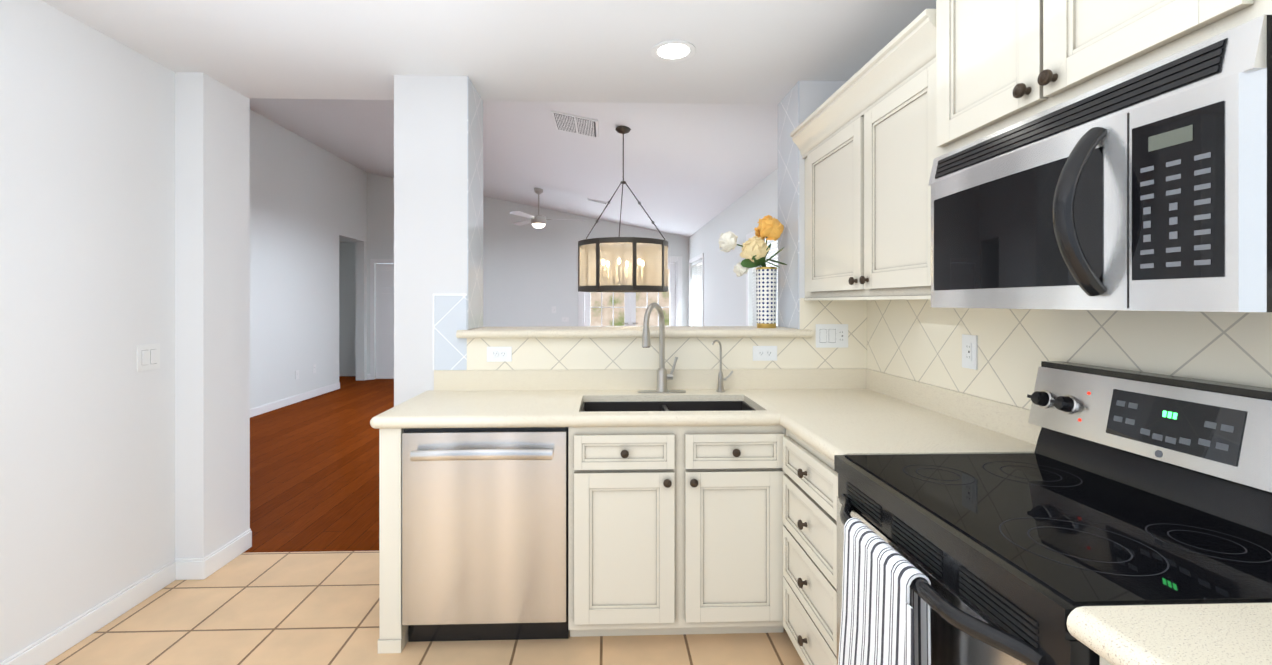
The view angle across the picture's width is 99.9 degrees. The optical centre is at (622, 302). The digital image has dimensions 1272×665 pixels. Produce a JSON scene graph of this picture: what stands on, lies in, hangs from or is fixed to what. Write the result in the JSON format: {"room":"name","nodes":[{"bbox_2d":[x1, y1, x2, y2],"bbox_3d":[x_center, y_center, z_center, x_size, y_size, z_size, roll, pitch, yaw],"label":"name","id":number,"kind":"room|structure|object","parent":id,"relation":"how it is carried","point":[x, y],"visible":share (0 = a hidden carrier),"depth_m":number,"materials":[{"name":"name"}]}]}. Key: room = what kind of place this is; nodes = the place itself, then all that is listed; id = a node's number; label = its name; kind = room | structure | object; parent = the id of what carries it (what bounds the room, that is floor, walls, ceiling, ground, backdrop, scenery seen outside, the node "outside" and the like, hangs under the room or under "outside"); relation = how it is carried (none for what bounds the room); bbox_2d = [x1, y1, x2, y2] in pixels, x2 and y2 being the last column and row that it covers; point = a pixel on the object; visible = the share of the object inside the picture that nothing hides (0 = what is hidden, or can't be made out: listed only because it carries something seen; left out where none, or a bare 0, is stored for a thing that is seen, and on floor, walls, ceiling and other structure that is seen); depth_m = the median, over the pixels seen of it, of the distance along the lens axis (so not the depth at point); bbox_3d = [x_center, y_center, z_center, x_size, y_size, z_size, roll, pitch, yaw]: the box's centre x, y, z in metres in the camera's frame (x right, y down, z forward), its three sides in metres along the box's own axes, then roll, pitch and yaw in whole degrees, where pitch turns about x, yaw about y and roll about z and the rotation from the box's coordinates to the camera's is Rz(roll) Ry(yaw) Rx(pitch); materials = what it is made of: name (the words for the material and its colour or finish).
{"room":"kitchen","nodes":[
{"label":"kitchen","id":0,"kind":"room"},
{"bbox_2d":[243,376,393,552],"bbox_3d":[-2.153,1.378,6.503,7.150,0.059,7.240,0,0,-2],"label":"floor","id":1,"kind":"structure","parent":0,"point":[314,474],"depth_m":4.25,"materials":[{"name":"brown wood"}]},
{"bbox_2d":[0,0,846,661],"bbox_3d":[-2.081,-0.601,4.273,7.150,3.900,11.500,0,0,-2],"label":"wall","id":2,"kind":"structure","parent":0,"point":[220,242],"depth_m":2.61,"materials":[{"name":"white paint"}]},
{"bbox_2d":[0,558,183,664],"bbox_3d":[-2.115,1.300,0.566,0.012,0.102,4.090,0,0,-2],"label":"baseboard","id":3,"kind":"structure","parent":2,"relation":"attached to","point":[49,647],"depth_m":2.19,"materials":[{"name":"white wood"}]},
{"bbox_2d":[137,343,159,371],"bbox_3d":[-2.177,0.250,2.455,0.009,0.118,0.118,0,0,-2],"label":"light switch","id":4,"kind":"object","parent":2,"relation":"attached to","point":[148,356],"visible":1,"depth_m":2.45,"materials":[{"name":"white plastic"}]},
{"bbox_2d":[196,529,251,579],"bbox_3d":[-2.051,1.299,2.778,0.012,0.102,0.353,0,0,-2],"label":"baseboard","id":5,"kind":"structure","parent":2,"relation":"attached to","point":[206,566],"depth_m":2.73,"materials":[{"name":"white wood"}]},
{"bbox_2d":[250,382,339,417],"bbox_3d":[-4.355,1.297,5.637,0.012,0.102,5.490,0,0,-2],"label":"baseboard","id":6,"kind":"structure","parent":2,"relation":"attached to","point":[255,411],"depth_m":7.08,"materials":[{"name":"white wood"}]},
{"bbox_2d":[370,259,393,379],"bbox_3d":[-3.942,0.291,9.392,0.956,2.110,0.079,0,0,-2],"label":"hall door","id":7,"kind":"structure","parent":2,"relation":"in","point":[384,321],"depth_m":9.38,"materials":[{"name":"white wood"}]},
{"bbox_2d":[433,294,466,369],"bbox_3d":[-0.858,0.144,2.647,0.166,0.379,0.008,0,0,-2],"label":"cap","id":8,"kind":"object","parent":2,"relation":"attached to","point":[433,314],"visible":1,"depth_m":2.64,"materials":[{"name":"white"}]},
{"bbox_2d":[562,317,568,321],"bbox_3d":[-1.023,0.296,9.455,0.118,0.075,0.008,0,0,-2],"label":"light switch","id":9,"kind":"object","parent":2,"relation":"attached to","point":[565,319],"visible":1,"depth_m":9.45,"materials":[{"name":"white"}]},
{"bbox_2d":[578,256,681,325],"bbox_3d":[0.129,0.262,9.561,1.846,2.168,0.154,0,0,-2],"label":"french door","id":10,"kind":"structure","parent":2,"relation":"in","point":[674,264],"depth_m":9.53,"materials":[{"name":"white"}]},
{"bbox_2d":[467,76,798,329],"bbox_3d":[0.055,-0.496,2.846,1.671,1.258,0.326,0,0,-2],"label":"trim","id":11,"kind":"structure","parent":2,"relation":"attached to","point":[788,211],"depth_m":2.83,"materials":[{"name":"paint"}]},
{"bbox_2d":[456,326,812,337],"bbox_3d":[0.059,0.155,2.844,1.756,0.040,0.435,0,0,-2],"label":"sill","id":12,"kind":"structure","parent":2,"relation":"attached to","point":[629,332],"depth_m":2.64,"materials":[{"name":"beige stone"}]},
{"bbox_2d":[718,215,786,327],"bbox_3d":[0.699,-0.167,2.858,0.380,0.601,0.179,0,0,-2],"label":"vase","id":13,"kind":"object","parent":12,"relation":"on","point":[755,250],"visible":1,"depth_m":2.83,"materials":[{"name":"white ceramic"}]},
{"bbox_2d":[434,296,865,369],"bbox_3d":[0.146,0.149,2.681,2.160,0.369,0.006,0,0,-2],"label":"tile backsplash","id":14,"kind":"structure","parent":2,"relation":"attached to","point":[451,352],"depth_m":2.68,"materials":[{"name":"tile"}]},
{"bbox_2d":[487,347,511,361],"bbox_3d":[-0.613,0.255,2.649,0.122,0.074,0.008,0,0,-2],"label":"outlet","id":15,"kind":"object","parent":14,"relation":"attached to","point":[499,354],"visible":1,"depth_m":2.65,"materials":[{"name":"white plastic"}]},
{"bbox_2d":[753,346,776,360],"bbox_3d":[0.716,0.255,2.692,0.122,0.074,0.008,0,0,-2],"label":"outlet","id":16,"kind":"object","parent":14,"relation":"attached to","point":[764,353],"visible":1,"depth_m":2.69,"materials":[{"name":"white plastic"}]},
{"bbox_2d":[816,324,847,347],"bbox_3d":[1.058,0.168,2.703,0.165,0.118,0.009,0,0,-2],"label":"light switch","id":17,"kind":"object","parent":14,"relation":"attached to","point":[831,335],"visible":1,"depth_m":2.70,"materials":[{"name":"white plastic"}]},
{"bbox_2d":[689,253,703,325],"bbox_3d":[1.248,0.164,8.758,0.155,1.835,1.390,0,0,-2],"label":"window blinds","id":18,"kind":"object","parent":2,"relation":"attached to","point":[698,307],"visible":0.52,"depth_m":8.83,"materials":[{"name":"grey"}]},
{"bbox_2d":[746,231,777,325],"bbox_3d":[1.373,-0.089,4.885,0.155,1.245,1.440,0,0,-2],"label":"window blinds","id":19,"kind":"object","parent":2,"relation":"attached to","point":[773,250],"visible":0.23,"depth_m":5.41,"materials":[{"name":"grey"}]},
{"bbox_2d":[790,9,937,299],"bbox_3d":[1.064,-0.434,2.138,0.397,0.847,1.148,0,0,-2],"label":"upper cabinet","id":20,"kind":"object","parent":2,"relation":"attached to","point":[864,138],"visible":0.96,"depth_m":1.95,"materials":[{"name":"paint"}]},
{"bbox_2d":[866,299,1271,409],"bbox_3d":[1.307,0.364,0.726,0.005,0.774,3.989,0,0,-2],"label":"tile backsplash","id":21,"kind":"structure","parent":2,"relation":"attached to","point":[919,340],"depth_m":1.61,"materials":[{"name":"tile"}]},
{"bbox_2d":[962,334,977,369],"bbox_3d":[1.259,0.178,1.943,0.009,0.122,0.076,0,0,-2],"label":"outlet","id":22,"kind":"object","parent":21,"relation":"attached to","point":[969,351],"visible":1,"depth_m":1.93,"materials":[{"name":"white plastic"}]},
{"bbox_2d":[936,0,1271,156],"bbox_3d":[1.087,-0.749,1.170,0.414,0.662,0.786,0,0,-2],"label":"upper cabinet","id":23,"kind":"object","parent":2,"relation":"attached to","point":[1001,64],"visible":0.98,"depth_m":1.17,"materials":[{"name":"paint"}]},
{"bbox_2d":[928,15,1271,311],"bbox_3d":[1.044,-0.201,1.165,0.490,0.430,0.778,0,0,-2],"label":"microwave","id":24,"kind":"object","parent":23,"relation":"attached to","point":[1148,188],"visible":1,"depth_m":0.94,"materials":[{"name":"silver metal"}]},
{"bbox_2d":[45,551,803,664],"bbox_3d":[-0.409,1.381,0.756,3.735,0.060,4.360,0,0,-2],"label":"floor","id":25,"kind":"structure","parent":0,"point":[288,608],"depth_m":2.15,"materials":[{"name":"beige tile"}]},
{"bbox_2d":[378,427,577,653],"bbox_3d":[-0.577,0.917,2.355,0.745,0.866,0.608,0,0,-2],"label":"panels","id":26,"kind":"object","parent":25,"relation":"on","point":[393,636],"depth_m":2.06,"materials":[{"name":"paint"}]},
{"bbox_2d":[370,368,926,428],"bbox_3d":[0.139,0.409,2.361,2.234,0.149,0.645,0,0,-2],"label":"countertop","id":27,"kind":"structure","parent":26,"relation":"on","point":[459,398],"depth_m":2.51,"materials":[{"name":"beige stone"}]},
{"bbox_2d":[638,302,685,392],"bbox_3d":[0.192,0.216,2.519,0.236,0.436,0.203,0,0,-2],"label":"faucet","id":28,"kind":"object","parent":27,"relation":"on","point":[663,376],"visible":1,"depth_m":2.57,"materials":[{"name":"silver metal"}]},
{"bbox_2d":[581,401,754,411],"bbox_3d":[0.198,0.562,2.331,0.758,0.196,0.368,0,0,-2],"label":"double sink","id":29,"kind":"object","parent":27,"relation":"in","point":[672,406],"visible":0.15,"depth_m":2.51,"materials":[{"name":"grey"}]},
{"bbox_2d":[712,340,732,391],"bbox_3d":[0.482,0.307,2.593,0.114,0.255,0.067,0,0,-2],"label":"tap","id":30,"kind":"object","parent":27,"relation":"on","point":[721,378],"visible":1,"depth_m":2.60,"materials":[{"name":"silver metal"}]},
{"bbox_2d":[402,427,568,641],"bbox_3d":[-0.543,0.918,2.329,0.636,0.864,0.660,0,0,-2],"label":"dishwasher","id":31,"kind":"object","parent":25,"relation":"on","point":[484,533],"visible":0.9,"depth_m":2.06,"materials":[{"name":"silver metal"}]},
{"bbox_2d":[578,426,785,636],"bbox_3d":[0.214,0.917,2.381,0.873,0.866,0.608,0,0,-2],"label":"base cabinet","id":32,"kind":"object","parent":25,"relation":"on","point":[675,530],"depth_m":2.08,"materials":[{"name":"paint"}]},
{"bbox_2d":[783,429,837,664],"bbox_3d":[0.933,0.917,1.828,0.678,0.866,0.536,0,0,-2],"label":"base cabinet","id":33,"kind":"object","parent":25,"relation":"on","point":[810,485],"visible":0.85,"depth_m":1.80,"materials":[{"name":"paint"}]},
{"bbox_2d":[774,384,1041,461],"bbox_3d":[0.937,0.409,1.808,0.674,0.149,0.510,0,0,-2],"label":"countertop","id":34,"kind":"structure","parent":33,"relation":"on","point":[829,413],"depth_m":1.90,"materials":[{"name":"beige stone"}]},
{"bbox_2d":[834,361,1271,664],"bbox_3d":[0.924,0.761,1.161,0.729,1.180,0.772,0,0,-2],"label":"range","id":35,"kind":"object","parent":25,"relation":"on","point":[1119,487],"visible":0.94,"depth_m":1.08,"materials":[{"name":"black glass"}]},
{"bbox_2d":[838,517,930,664],"bbox_3d":[0.564,0.722,1.163,0.065,0.388,0.300,0,0,-2],"label":"striped towel","id":36,"kind":"object","parent":35,"relation":"hanging from","point":[885,615],"visible":0.96,"depth_m":1.15,"materials":[{"name":"white fabric"}]},
{"bbox_2d":[1100,656,1111,664],"bbox_3d":[0.992,0.918,0.477,0.648,0.866,0.588,0,0,-2],"label":"base cabinet","id":37,"kind":"object","parent":25,"relation":"on","point":[1103,661],"depth_m":0.71,"materials":[{"name":"paint"}]},
{"bbox_2d":[1066,603,1271,664],"bbox_3d":[0.994,0.408,-0.004,0.677,0.144,1.550,0,0,-2],"label":"countertop","id":38,"kind":"structure","parent":37,"relation":"on","point":[1213,634],"depth_m":0.70,"materials":[{"name":"beige stone"}]},
{"bbox_2d":[41,0,935,236],"bbox_3d":[-1.479,-1.766,4.067,5.960,1.279,11.050,0,0,-2],"label":"ceiling","id":39,"kind":"structure","parent":0,"point":[769,52],"depth_m":2.58,"materials":[{"name":"white paint"}]},
{"bbox_2d":[510,188,585,227],"bbox_3d":[-1.104,-1.361,7.674,1.142,0.567,1.208,0,0,-2],"label":"ceiling fan","id":40,"kind":"object","parent":39,"relation":"hanging from","point":[538,221],"visible":1,"depth_m":7.65,"materials":[{"name":"silver metal"}]},
{"bbox_2d":[551,110,598,137],"bbox_3d":[-0.395,-1.492,4.497,0.380,0.017,0.440,11,0,-2],"label":"ceiling vent","id":41,"kind":"object","parent":39,"relation":"in","point":[575,124],"visible":1,"depth_m":4.45,"materials":[{"name":"white metal"}]},
{"bbox_2d":[587,198,607,204],"bbox_3d":[-0.370,-1.469,7.780,0.300,0.017,0.120,11,0,-2],"label":"ceiling vent","id":42,"kind":"object","parent":39,"relation":"in","point":[597,201],"visible":0.98,"depth_m":7.74,"materials":[{"name":"white metal"}]},
{"bbox_2d":[578,126,667,291],"bbox_3d":[0.002,-0.757,4.360,0.736,1.333,0.736,0,0,-2],"label":"drum chandelier","id":43,"kind":"object","parent":39,"relation":"hanging from","point":[642,271],"visible":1,"depth_m":4.15,"materials":[{"name":"grey metal"}]},
{"bbox_2d":[651,40,695,61],"bbox_3d":[0.226,-1.122,2.386,0.200,0.008,0.200,0,0,-2],"label":"recessed light","id":44,"kind":"object","parent":39,"relation":"in","point":[673,50],"visible":1,"depth_m":2.38,"materials":[{"name":"white plastic"}]},
{"label":"outside","id":45,"kind":"structure","parent":0,"visible":0},
{"bbox_2d":[590,269,669,325],"bbox_3d":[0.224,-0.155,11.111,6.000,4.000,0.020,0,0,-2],"label":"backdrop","id":46,"kind":"structure","parent":45,"point":[619,313],"depth_m":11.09,"materials":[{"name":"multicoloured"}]}
]}

